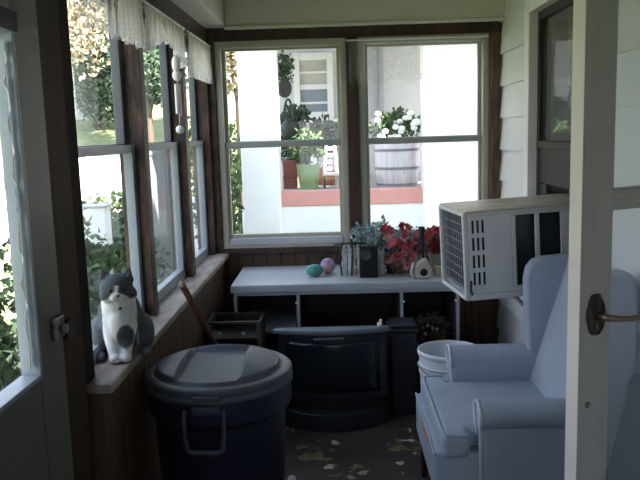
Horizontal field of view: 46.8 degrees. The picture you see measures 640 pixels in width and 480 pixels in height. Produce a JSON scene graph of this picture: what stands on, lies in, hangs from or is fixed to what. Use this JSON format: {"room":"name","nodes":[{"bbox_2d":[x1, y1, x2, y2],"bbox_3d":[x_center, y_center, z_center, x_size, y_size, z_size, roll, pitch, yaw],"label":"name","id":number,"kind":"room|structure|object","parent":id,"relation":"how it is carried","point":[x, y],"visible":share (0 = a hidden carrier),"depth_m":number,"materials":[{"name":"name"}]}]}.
{"room":"sunroom","nodes":[
{"label":"sunroom","id":0,"kind":"room"},
{"bbox_2d":[2,345,20,386],"bbox_3d":[0.575,-1.207,25.079,120.000,0.300,110.000,-1,8,1],"label":"ground","id":1,"kind":"structure","parent":0,"point":[16,349],"depth_m":7.86,"materials":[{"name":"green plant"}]},
{"bbox_2d":[0,295,21,391],"bbox_3d":[-2.021,0.942,3.155,1.646,1.861,1.750,-1,8,1],"label":"bush","id":2,"kind":"object","parent":1,"relation":"on","point":[8,374],"visible":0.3,"depth_m":3.42,"materials":[{"name":"green plant"}]},
{"bbox_2d":[0,200,116,371],"bbox_3d":[-1.603,0.651,4.855,1.171,1.927,1.726,-1,8,1],"label":"bush","id":3,"kind":"object","parent":1,"relation":"on","point":[93,286],"visible":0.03,"depth_m":4.86,"materials":[{"name":"green plant"}]},
{"bbox_2d":[67,0,110,80],"bbox_3d":[-4.536,-2.793,12.990,3.018,6.588,2.566,-1,8,1],"label":"tree","id":4,"kind":"object","parent":1,"relation":"on","point":[82,27],"visible":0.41,"depth_m":12.88,"materials":[{"name":"beige plant"}]},
{"bbox_2d":[68,0,114,128],"bbox_3d":[-5.395,-3.376,18.800,2.534,6.134,2.146,-1,8,1],"label":"tree","id":5,"kind":"object","parent":1,"relation":"on","point":[96,91],"visible":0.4,"depth_m":18.21,"materials":[{"name":"green plant"}]},
{"bbox_2d":[82,203,112,272],"bbox_3d":[-1.850,0.557,6.258,0.250,1.720,0.170,-1,8,1],"label":"utility box","id":6,"kind":"object","parent":1,"relation":"on","point":[101,214],"visible":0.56,"depth_m":6.09,"materials":[{"name":"white paint"}]},
{"bbox_2d":[87,188,172,285],"bbox_3d":[-2.128,0.336,7.686,1.212,1.772,0.897,-1,8,1],"label":"shrub","id":7,"kind":"object","parent":1,"relation":"on","point":[117,223],"visible":0.3,"depth_m":7.44,"materials":[{"name":"green plant"}]},
{"bbox_2d":[99,10,188,141],"bbox_3d":[-3.704,-3.219,16.089,2.160,6.499,2.037,-1,8,1],"label":"tree","id":8,"kind":"object","parent":1,"relation":"on","point":[150,58],"visible":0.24,"depth_m":15.49,"materials":[{"name":"green plant"}]},
{"bbox_2d":[149,149,173,282],"bbox_3d":[-2.045,-0.157,9.923,0.060,2.100,3.200,-1,8,1],"label":"fence","id":9,"kind":"object","parent":1,"relation":"on","point":[158,167],"visible":0.17,"depth_m":9.58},
{"bbox_2d":[188,116,244,242],"bbox_3d":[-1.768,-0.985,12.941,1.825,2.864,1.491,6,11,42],"label":"bush","id":10,"kind":"object","parent":1,"relation":"on","point":[237,159],"visible":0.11,"depth_m":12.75,"materials":[{"name":"green plant"}]},
{"bbox_2d":[277,46,420,179],"bbox_3d":[1.704,-1.545,12.122,5.100,4.000,3.500,-1,8,1],"label":"neighbor house","id":11,"kind":"object","parent":1,"relation":"on","point":[393,72],"visible":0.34,"depth_m":10.37,"materials":[{"name":"white paint"}]},
{"bbox_2d":[299,60,326,84],"bbox_3d":[-0.095,-2.346,10.365,0.380,0.330,0.010,-1,8,1],"label":"blind","id":12,"kind":"object","parent":11,"relation":"hanging from","point":[311,71],"depth_m":10.35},
{"bbox_2d":[236,44,477,233],"bbox_3d":[1.246,-0.973,9.126,4.700,3.750,2.590,-1,8,1],"label":"porch","id":13,"kind":"object","parent":1,"relation":"on","point":[448,73],"visible":0.17,"depth_m":8.25,"materials":[{"name":"white paint"}]},
{"bbox_2d":[277,50,294,97],"bbox_3d":[-0.434,-2.123,8.751,0.282,0.870,0.265,-1,8,1],"label":"hanging basket","id":14,"kind":"object","parent":13,"relation":"hanging from","point":[285,88],"visible":0.93,"depth_m":8.73,"materials":[{"name":"green plant"}]},
{"bbox_2d":[281,98,295,153],"bbox_3d":[-0.373,-1.184,9.033,0.180,1.079,0.177,-1,8,1],"label":"lantern","id":15,"kind":"object","parent":13,"relation":"on","point":[288,126],"visible":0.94,"depth_m":8.95,"materials":[{"name":"grey metal"}]},
{"bbox_2d":[282,160,297,188],"bbox_3d":[-0.356,-0.784,8.878,0.180,0.330,0.200,-1,8,1],"label":"planter box","id":16,"kind":"object","parent":13,"relation":"on","point":[290,180],"visible":0.94,"depth_m":8.79,"materials":[{"name":"red ceramic"}]},
{"bbox_2d":[280,123,303,186],"bbox_3d":[-0.316,-1.054,9.164,0.494,0.781,0.480,3,9,29],"label":"plant","id":17,"kind":"object","parent":13,"relation":"on","point":[283,149],"visible":0.2,"depth_m":9.07,"materials":[{"name":"green plant"}]},
{"bbox_2d":[280,103,315,128],"bbox_3d":[-0.339,-1.256,9.627,0.445,1.050,0.483,-10,11,-44],"label":"plant","id":18,"kind":"object","parent":13,"relation":"on","point":[299,119],"visible":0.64,"depth_m":9.52,"materials":[{"name":"green plant"}]},
{"bbox_2d":[287,126,327,189],"bbox_3d":[-0.129,-0.966,8.688,0.446,0.730,0.388,-4,9,-18],"label":"planter","id":19,"kind":"object","parent":13,"relation":"on","point":[308,174],"visible":0.81,"depth_m":8.61,"materials":[{"name":"leaves"},{"name":"dark soil"},{"name":"green paint"}]},
{"bbox_2d":[308,113,337,185],"bbox_3d":[0.056,-1.141,9.231,0.622,0.910,0.505,-1,8,1],"label":"plant","id":20,"kind":"object","parent":13,"relation":"on","point":[326,126],"visible":0.52,"depth_m":9.13,"materials":[{"name":"green plant"}]},
{"bbox_2d":[322,145,338,188],"bbox_3d":[0.134,-0.883,8.797,0.232,0.530,0.267,-1,8,1],"label":"slatted chair","id":21,"kind":"object","parent":13,"relation":"on","point":[333,148],"visible":0.88,"depth_m":8.83,"materials":[{"name":"white wood"}]},
{"bbox_2d":[369,106,420,187],"bbox_3d":[0.894,-1.106,8.715,0.686,0.940,0.538,-1,8,1],"label":"barrel planter","id":22,"kind":"object","parent":13,"relation":"on","point":[396,165],"visible":0.92,"depth_m":8.53,"materials":[{"name":"wood"}]},
{"bbox_2d":[0,93,238,342],"bbox_3d":[-15.428,-3.728,28.073,28.000,4.870,40.000,-1,8,1],"label":"ground","id":23,"kind":"structure","parent":0,"point":[100,174],"depth_m":15.89,"materials":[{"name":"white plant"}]},
{"bbox_2d":[67,1,106,119],"bbox_3d":[-7.410,-4.977,21.665,3.800,4.200,4.600,-1,8,1],"label":"house","id":24,"kind":"object","parent":23,"relation":"on","point":[77,112],"visible":0.03,"depth_m":19.86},
{"bbox_2d":[226,52,242,233],"bbox_3d":[-1.655,-3.268,16.386,2.402,6.394,2.191,-1,8,1],"label":"tree","id":25,"kind":"object","parent":23,"relation":"on","point":[231,57],"visible":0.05,"depth_m":16.16,"materials":[{"name":"green plant"}]},
{"bbox_2d":[88,262,226,479],"bbox_3d":[-0.782,0.770,3.867,0.210,0.918,3.000,-1,8,1],"label":"wall","id":26,"kind":"structure","parent":0,"point":[124,439],"depth_m":2.87,"materials":[{"name":"brown wood"}]},
{"bbox_2d":[78,0,144,364],"bbox_3d":[-0.859,-0.277,2.853,0.070,1.385,0.850,-1,8,1],"label":"window","id":27,"kind":"structure","parent":26,"relation":"in","point":[121,146],"depth_m":3.20,"materials":[{"name":"wood"}]},
{"bbox_2d":[87,253,229,393],"bbox_3d":[-0.764,0.298,3.808,0.213,0.032,2.760,-1,8,1],"label":"window sill","id":28,"kind":"structure","parent":26,"relation":"on","point":[108,376],"depth_m":3.32,"materials":[{"name":"wood"}]},
{"bbox_2d":[91,267,154,363],"bbox_3d":[-0.759,0.259,2.784,0.258,0.337,0.324,-4,8,-14],"label":"cat","id":29,"kind":"object","parent":28,"relation":"on","point":[120,325],"visible":0.94,"depth_m":2.67},
{"bbox_2d":[118,4,158,315],"bbox_3d":[-0.827,-0.344,3.310,0.115,1.385,0.075,-1,8,1],"label":"post","id":30,"kind":"object","parent":28,"relation":"on","point":[132,56],"visible":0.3,"depth_m":3.28,"materials":[{"name":"brown wood"}]},
{"bbox_2d":[166,44,195,276],"bbox_3d":[-0.808,-0.477,4.225,0.115,1.385,0.085,-1,8,1],"label":"post","id":31,"kind":"object","parent":28,"relation":"on","point":[182,139],"visible":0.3,"depth_m":4.21,"materials":[{"name":"brown wood"}]},
{"bbox_2d":[193,79,216,254],"bbox_3d":[-0.792,-0.592,5.019,0.115,1.385,0.110,-1,8,1],"label":"post","id":32,"kind":"object","parent":28,"relation":"on","point":[202,93],"visible":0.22,"depth_m":4.98,"materials":[{"name":"brown wood"}]},
{"bbox_2d":[143,17,185,302],"bbox_3d":[-0.840,-0.409,3.765,0.070,1.385,0.845,-1,8,1],"label":"window","id":33,"kind":"structure","parent":26,"relation":"in","point":[172,281],"depth_m":4.12,"materials":[{"name":"wood"}]},
{"bbox_2d":[185,42,208,265],"bbox_3d":[-0.823,-0.533,4.616,0.070,1.385,0.705,-1,8,1],"label":"window","id":34,"kind":"structure","parent":26,"relation":"in","point":[203,252],"depth_m":4.92,"materials":[{"name":"white wood"}]},
{"bbox_2d":[285,396,430,479],"bbox_3d":[0.192,1.392,2.295,2.200,0.120,6.350,-1,8,1],"label":"floor","id":35,"kind":"structure","parent":0,"point":[390,450],"depth_m":3.85,"materials":[{"name":"paint"}]},
{"bbox_2d":[57,0,94,479],"bbox_3d":[-0.824,0.154,2.394,0.090,2.360,0.180,-1,8,1],"label":"post","id":36,"kind":"object","parent":35,"relation":"on","point":[61,4],"visible":0.25,"depth_m":2.39,"materials":[{"name":"brown wood"}]},
{"bbox_2d":[178,281,217,344],"bbox_3d":[-0.497,0.626,3.842,0.034,0.988,0.747,2,9,22],"label":"wooden stick","id":37,"kind":"object","parent":35,"relation":"on","point":[182,285],"visible":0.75,"depth_m":3.56,"materials":[{"name":"brown wood"}]},
{"bbox_2d":[144,344,292,479],"bbox_3d":[-0.393,0.845,2.994,0.586,0.798,0.596,-1,8,1],"label":"trash can","id":38,"kind":"object","parent":35,"relation":"on","point":[218,410],"visible":1,"depth_m":2.76,"materials":[{"name":"blue plastic"}]},
{"bbox_2d":[205,312,265,348],"bbox_3d":[-0.487,0.743,4.390,0.319,0.606,0.295,-1,8,1],"label":"crate","id":39,"kind":"object","parent":35,"relation":"on","point":[231,325],"visible":0.41,"depth_m":4.42,"materials":[{"name":"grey wood"}]},
{"bbox_2d":[273,325,388,431],"bbox_3d":[0.070,0.761,4.293,0.652,0.566,0.440,-1,8,1],"label":"television","id":40,"kind":"object","parent":35,"relation":"on","point":[339,382],"visible":0.89,"depth_m":4.15,"materials":[{"name":"plastic"}]},
{"bbox_2d":[287,395,383,409],"bbox_3d":[0.081,0.914,4.284,0.577,0.065,0.220,-1,8,1],"label":"speaker grille","id":41,"kind":"object","parent":40,"relation":"attached to","point":[297,402],"depth_m":4.19,"materials":[{"name":"black plastic"}]},
{"bbox_2d":[230,265,459,395],"bbox_3d":[0.176,0.586,4.841,1.407,0.750,0.650,-1,8,1],"label":"desk","id":42,"kind":"object","parent":35,"relation":"on","point":[288,296],"visible":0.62,"depth_m":4.85,"materials":[{"name":"paint"}]},
{"bbox_2d":[250,309,296,333],"bbox_3d":[-0.313,0.528,4.830,0.365,0.015,0.585,-1,8,1],"label":"shelf","id":43,"kind":"object","parent":42,"relation":"attached to","point":[274,318],"depth_m":4.86,"materials":[{"name":"paint"}]},
{"bbox_2d":[306,264,323,275],"bbox_3d":[-0.033,0.193,4.708,0.113,0.078,0.091,-1,8,1],"label":"ball","id":44,"kind":"object","parent":42,"relation":"on","point":[314,269],"visible":1,"depth_m":4.68,"materials":[{"name":"teal"}]},
{"bbox_2d":[320,258,334,272],"bbox_3d":[0.050,0.167,4.793,0.096,0.100,0.092,-1,8,1],"label":"ball","id":45,"kind":"object","parent":42,"relation":"on","point":[328,264],"visible":0.9,"depth_m":4.76,"materials":[{"name":"purple"}]},
{"bbox_2d":[334,214,388,275],"bbox_3d":[0.278,0.023,4.780,0.374,0.376,0.226,-1,8,1],"label":"basket","id":46,"kind":"object","parent":42,"relation":"on","point":[350,266],"visible":0.76,"depth_m":4.71,"materials":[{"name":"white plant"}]},
{"bbox_2d":[359,245,377,277],"bbox_3d":[0.304,0.135,4.625,0.113,0.195,0.073,-1,8,1],"label":"speaker","id":47,"kind":"object","parent":42,"relation":"on","point":[368,255],"visible":1,"depth_m":4.60},
{"bbox_2d":[385,260,413,273],"bbox_3d":[0.520,0.159,4.783,0.220,0.090,0.220,-1,8,1],"label":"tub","id":48,"kind":"object","parent":42,"relation":"on","point":[394,267],"depth_m":4.68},
{"bbox_2d":[384,365,420,395],"bbox_3d":[0.184,0.929,4.891,1.335,0.015,0.560,-1,8,1],"label":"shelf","id":49,"kind":"object","parent":42,"relation":"attached to","point":[418,373],"depth_m":4.81,"materials":[{"name":"black"}]},
{"bbox_2d":[379,221,431,273],"bbox_3d":[0.539,0.051,4.746,0.354,0.355,0.274,-1,8,1],"label":"bouquet","id":50,"kind":"object","parent":42,"relation":"on","point":[401,262],"visible":0.9,"depth_m":4.68,"materials":[{"name":"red plant"}]},
{"bbox_2d":[410,258,431,278],"bbox_3d":[0.618,0.176,4.552,0.139,0.125,0.077,-1,8,1],"label":"birdhouse","id":51,"kind":"object","parent":42,"relation":"on","point":[422,269],"visible":1,"depth_m":4.52,"materials":[{"name":"wood"}]},
{"bbox_2d":[417,226,424,261],"bbox_3d":[0.634,0.070,4.611,0.056,0.310,0.056,-1,8,1],"label":"bottle","id":52,"kind":"object","parent":42,"relation":"on","point":[421,229],"visible":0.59,"depth_m":4.59,"materials":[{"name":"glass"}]},
{"bbox_2d":[424,225,440,269],"bbox_3d":[0.777,0.045,4.797,0.286,0.296,0.199,-1,8,1],"label":"poinsettia","id":53,"kind":"object","parent":42,"relation":"on","point":[434,256],"visible":0.45,"depth_m":4.76,"materials":[{"name":"red plant"}]},
{"bbox_2d":[413,310,452,341],"bbox_3d":[0.696,0.547,4.661,0.325,0.219,0.195,-1,8,1],"label":"wreath","id":54,"kind":"object","parent":42,"relation":"on","point":[440,332],"visible":0.81,"depth_m":4.63,"materials":[{"name":"brown plant"}]},
{"bbox_2d":[417,325,449,347],"bbox_3d":[0.682,0.641,4.829,0.322,0.015,0.580,-1,8,1],"label":"shelf","id":55,"kind":"object","parent":42,"relation":"attached to","point":[419,342],"depth_m":4.76,"materials":[{"name":"black"}]},
{"bbox_2d":[428,252,440,269],"bbox_3d":[0.781,0.139,4.835,0.150,0.100,0.150,-1,8,1],"label":"pot","id":56,"kind":"object","parent":42,"relation":"on","point":[434,257],"depth_m":4.78,"materials":[{"name":"beige ceramic"}]},
{"bbox_2d":[434,265,441,275],"bbox_3d":[0.777,0.191,4.635,0.120,0.055,0.090,-1,8,1],"label":"box","id":57,"kind":"object","parent":42,"relation":"on","point":[437,269],"visible":0.45,"depth_m":4.59,"materials":[{"name":"beige cardboard"}]},
{"bbox_2d":[386,317,418,414],"bbox_3d":[0.491,0.745,4.388,0.174,0.545,0.226,-1,8,1],"label":"storage bin","id":58,"kind":"object","parent":35,"relation":"on","point":[402,333],"visible":0.98,"depth_m":4.29,"materials":[{"name":"black plastic"}]},
{"bbox_2d":[417,340,472,392],"bbox_3d":[0.681,0.824,3.883,0.342,0.522,0.338,-1,8,1],"label":"pail","id":59,"kind":"object","parent":35,"relation":"on","point":[432,359],"visible":0.26,"depth_m":3.82,"materials":[{"name":"plastic"}]},
{"bbox_2d":[415,253,636,479],"bbox_3d":[0.818,0.623,3.176,0.752,1.115,0.805,-1,8,1],"label":"armchair","id":60,"kind":"object","parent":35,"relation":"on","point":[500,411],"visible":0.81,"depth_m":2.94,"materials":[{"name":"blue fabric"}]},
{"bbox_2d":[422,377,544,457],"bbox_3d":[0.737,0.742,3.185,0.520,0.104,0.710,-1,8,1],"label":"seat cushion","id":61,"kind":"object","parent":60,"relation":"on","point":[447,407],"depth_m":3.02,"materials":[{"name":"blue fabric"}]},
{"bbox_2d":[606,375,639,479],"bbox_3d":[1.081,0.881,2.582,0.195,0.748,0.340,-1,8,1],"label":"cushion","id":62,"kind":"object","parent":35,"relation":"on","point":[624,461],"visible":1,"depth_m":2.63,"materials":[{"name":"blue fabric"}]},
{"bbox_2d":[228,249,498,343],"bbox_3d":[0.217,-0.298,5.175,2.200,2.600,0.165,-1,8,1],"label":"wall","id":63,"kind":"structure","parent":0,"point":[485,330],"depth_m":5.18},
{"bbox_2d":[118,0,145,50],"bbox_3d":[-0.770,-0.862,2.751,0.047,0.226,0.820,-1,8,1],"label":"lace valance","id":64,"kind":"object","parent":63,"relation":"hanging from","point":[130,11],"visible":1,"depth_m":2.97,"materials":[{"name":"white fabric"}]},
{"bbox_2d":[116,0,205,43],"bbox_3d":[-0.864,-1.147,3.591,0.160,0.125,3.000,-1,8,1],"label":"trim","id":65,"kind":"structure","parent":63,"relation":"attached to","point":[167,7],"depth_m":4.11,"materials":[{"name":"brown wood"}]},
{"bbox_2d":[186,30,212,84],"bbox_3d":[-0.735,-1.105,4.539,0.047,0.258,0.770,-1,8,1],"label":"lace valance","id":66,"kind":"object","parent":65,"relation":"attached to","point":[200,67],"visible":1,"depth_m":4.47,"materials":[{"name":"white fabric"}]},
{"bbox_2d":[143,0,186,68],"bbox_3d":[-0.753,-0.992,3.641,0.044,0.224,0.900,-1,8,1],"label":"lace valance","id":67,"kind":"object","parent":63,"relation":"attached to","point":[159,28],"visible":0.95,"depth_m":3.52,"materials":[{"name":"white fabric"}]},
{"bbox_2d":[172,23,183,133],"bbox_3d":[-0.731,-0.831,3.781,0.046,0.572,0.056,-1,8,1],"label":"wind chime","id":68,"kind":"object","parent":67,"relation":"hanging from","point":[176,74],"visible":1,"depth_m":3.78,"materials":[{"name":"white paint"}]},
{"bbox_2d":[206,41,223,249],"bbox_3d":[-0.721,-0.637,5.092,0.065,1.400,0.170,-1,8,1],"label":"trim","id":69,"kind":"structure","parent":63,"relation":"attached to","point":[211,88],"depth_m":5.02,"materials":[{"name":"brown wood"}]},
{"bbox_2d":[214,37,349,248],"bbox_3d":[-0.249,-0.647,5.066,0.880,1.400,0.100,-1,8,1],"label":"window","id":70,"kind":"structure","parent":63,"relation":"in","point":[296,239],"depth_m":5.04,"materials":[{"name":"white wood"}]},
{"bbox_2d":[216,244,430,253],"bbox_3d":[0.246,0.048,5.171,1.960,0.035,0.170,-1,8,1],"label":"trim","id":71,"kind":"structure","parent":63,"relation":"attached to","point":[323,248],"depth_m":5.10,"materials":[{"name":"brown wood"}]},
{"bbox_2d":[225,259,471,342],"bbox_3d":[0.206,0.508,5.196,1.715,0.800,0.025,-1,8,1],"label":"trim","id":72,"kind":"structure","parent":63,"relation":"attached to","point":[228,272],"depth_m":5.17,"materials":[{"name":"brown wood"}]},
{"bbox_2d":[345,37,361,245],"bbox_3d":[0.231,-0.662,5.069,0.080,1.400,0.170,-1,8,1],"label":"trim","id":73,"kind":"structure","parent":63,"relation":"attached to","point":[352,79],"depth_m":4.97,"materials":[{"name":"brown wood"}]},
{"bbox_2d":[206,21,502,41],"bbox_3d":[0.214,-1.397,4.970,1.980,0.085,0.155,-1,8,1],"label":"trim","id":74,"kind":"structure","parent":63,"relation":"attached to","point":[212,34],"depth_m":4.89,"materials":[{"name":"brown wood"}]},
{"bbox_2d":[346,35,487,40],"bbox_3d":[0.640,-1.187,4.883,0.935,0.293,0.044,-1,8,1],"label":"window frame","id":75,"kind":"structure","parent":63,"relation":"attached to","point":[470,35],"depth_m":4.86,"materials":[{"name":"white paint"}]},
{"bbox_2d":[358,33,488,244],"bbox_3d":[0.705,-0.672,5.043,0.870,1.400,0.100,-1,8,1],"label":"window","id":76,"kind":"structure","parent":63,"relation":"in","point":[482,136],"depth_m":5.00,"materials":[{"name":"beige wood"}]},
{"bbox_2d":[549,6,572,193],"bbox_3d":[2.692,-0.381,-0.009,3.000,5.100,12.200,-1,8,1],"label":"window pane","id":77,"kind":"structure","parent":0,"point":[560,97],"depth_m":4.09,"materials":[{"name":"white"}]},
{"bbox_2d":[497,0,639,374],"bbox_3d":[1.198,-0.038,1.984,0.100,2.740,6.185,-1,8,1],"label":"wall","id":78,"kind":"structure","parent":0,"point":[626,222],"depth_m":2.94,"materials":[{"name":"white wood"}]},
{"bbox_2d":[224,16,506,29],"bbox_3d":[0.289,-1.399,4.769,1.820,0.028,0.028,-1,8,1],"label":"trim","id":79,"kind":"structure","parent":78,"relation":"attached to","point":[496,18],"depth_m":4.76,"materials":[{"name":"beige wood"}]},
{"bbox_2d":[489,32,500,198],"bbox_3d":[1.177,-0.686,5.046,0.075,1.400,0.170,-1,8,1],"label":"trim","id":80,"kind":"structure","parent":78,"relation":"attached to","point":[494,37],"depth_m":4.94,"materials":[{"name":"brown wood"}]},
{"bbox_2d":[512,297,522,306],"bbox_3d":[1.080,0.404,3.776,0.252,0.320,0.040,-1,8,1],"label":"support bracket","id":81,"kind":"object","parent":78,"relation":"attached to","point":[517,299],"visible":0.04,"depth_m":3.75,"materials":[{"name":"white paint"}]},
{"bbox_2d":[523,0,572,195],"bbox_3d":[1.248,-0.458,3.658,0.222,1.650,1.180,-1,8,1],"label":"window","id":82,"kind":"structure","parent":78,"relation":"in","point":[546,163],"depth_m":4.06,"materials":[{"name":"white paint"}]},
{"bbox_2d":[438,193,569,300],"bbox_3d":[1.015,0.021,3.747,0.729,0.460,0.471,-2,8,-5],"label":"air conditioner","id":83,"kind":"object","parent":82,"relation":"attached to","point":[486,246],"visible":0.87,"depth_m":3.54,"materials":[{"name":"white metal"}]},
{"bbox_2d":[441,210,464,294],"bbox_3d":[0.671,0.052,3.725,0.005,0.385,0.410,-5,8,-5],"label":"grille","id":84,"kind":"object","parent":83,"relation":"attached to","point":[446,280],"depth_m":3.75,"materials":[{"name":"white metal"}]},
{"bbox_2d":[567,17,572,88],"bbox_3d":[1.333,-0.944,3.575,0.024,0.370,0.800,-1,8,1],"label":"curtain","id":85,"kind":"object","parent":82,"relation":"hanging from","point":[570,20],"depth_m":3.95,"materials":[{"name":"fabric"}]},
{"bbox_2d":[564,0,639,479],"bbox_3d":[0.897,0.118,1.873,0.657,2.120,0.089,-6,9,-28],"label":"door","id":86,"kind":"structure","parent":78,"relation":"in","point":[594,198],"depth_m":1.73,"materials":[{"name":"wood"}]},
{"bbox_3d":[-0.875,0.445,0.598,0.200,2.500,3.220,-1,8,1],"label":"wall","id":87,"kind":"structure","parent":0,"visible":0},
{"bbox_2d":[0,0,73,479],"bbox_3d":[-0.758,0.368,1.666,0.086,2.120,1.040,-1,8,1],"label":"door","id":88,"kind":"structure","parent":87,"relation":"in","point":[35,434],"depth_m":1.94,"materials":[{"name":"grey paint"}]},
{"bbox_2d":[35,0,93,479],"bbox_3d":[-0.777,0.178,2.222,0.050,2.360,0.185,-1,8,1],"label":"door frame","id":89,"kind":"structure","parent":87,"relation":"attached to","point":[46,10],"depth_m":2.20,"materials":[{"name":"brown wood"}]},
{"bbox_3d":[0.033,-1.436,1.889,2.350,0.120,6.650,-1,8,1],"label":"ceiling","id":90,"kind":"structure","parent":0,"visible":0},
{"bbox_2d":[171,0,223,28],"bbox_3d":[-0.834,-1.162,1.921,0.300,0.380,6.300,-1,8,1],"label":"beam","id":91,"kind":"structure","parent":90,"relation":"attached to","point":[208,13],"depth_m":4.37,"materials":[{"name":"white paint"}]},
{"bbox_2d":[223,0,504,29],"bbox_3d":[0.286,-1.614,4.879,1.820,0.395,0.270,-1,8,1],"label":"wall","id":92,"kind":"structure","parent":90,"relation":"attached to","point":[236,12],"depth_m":4.76,"materials":[{"name":"beige paint"}]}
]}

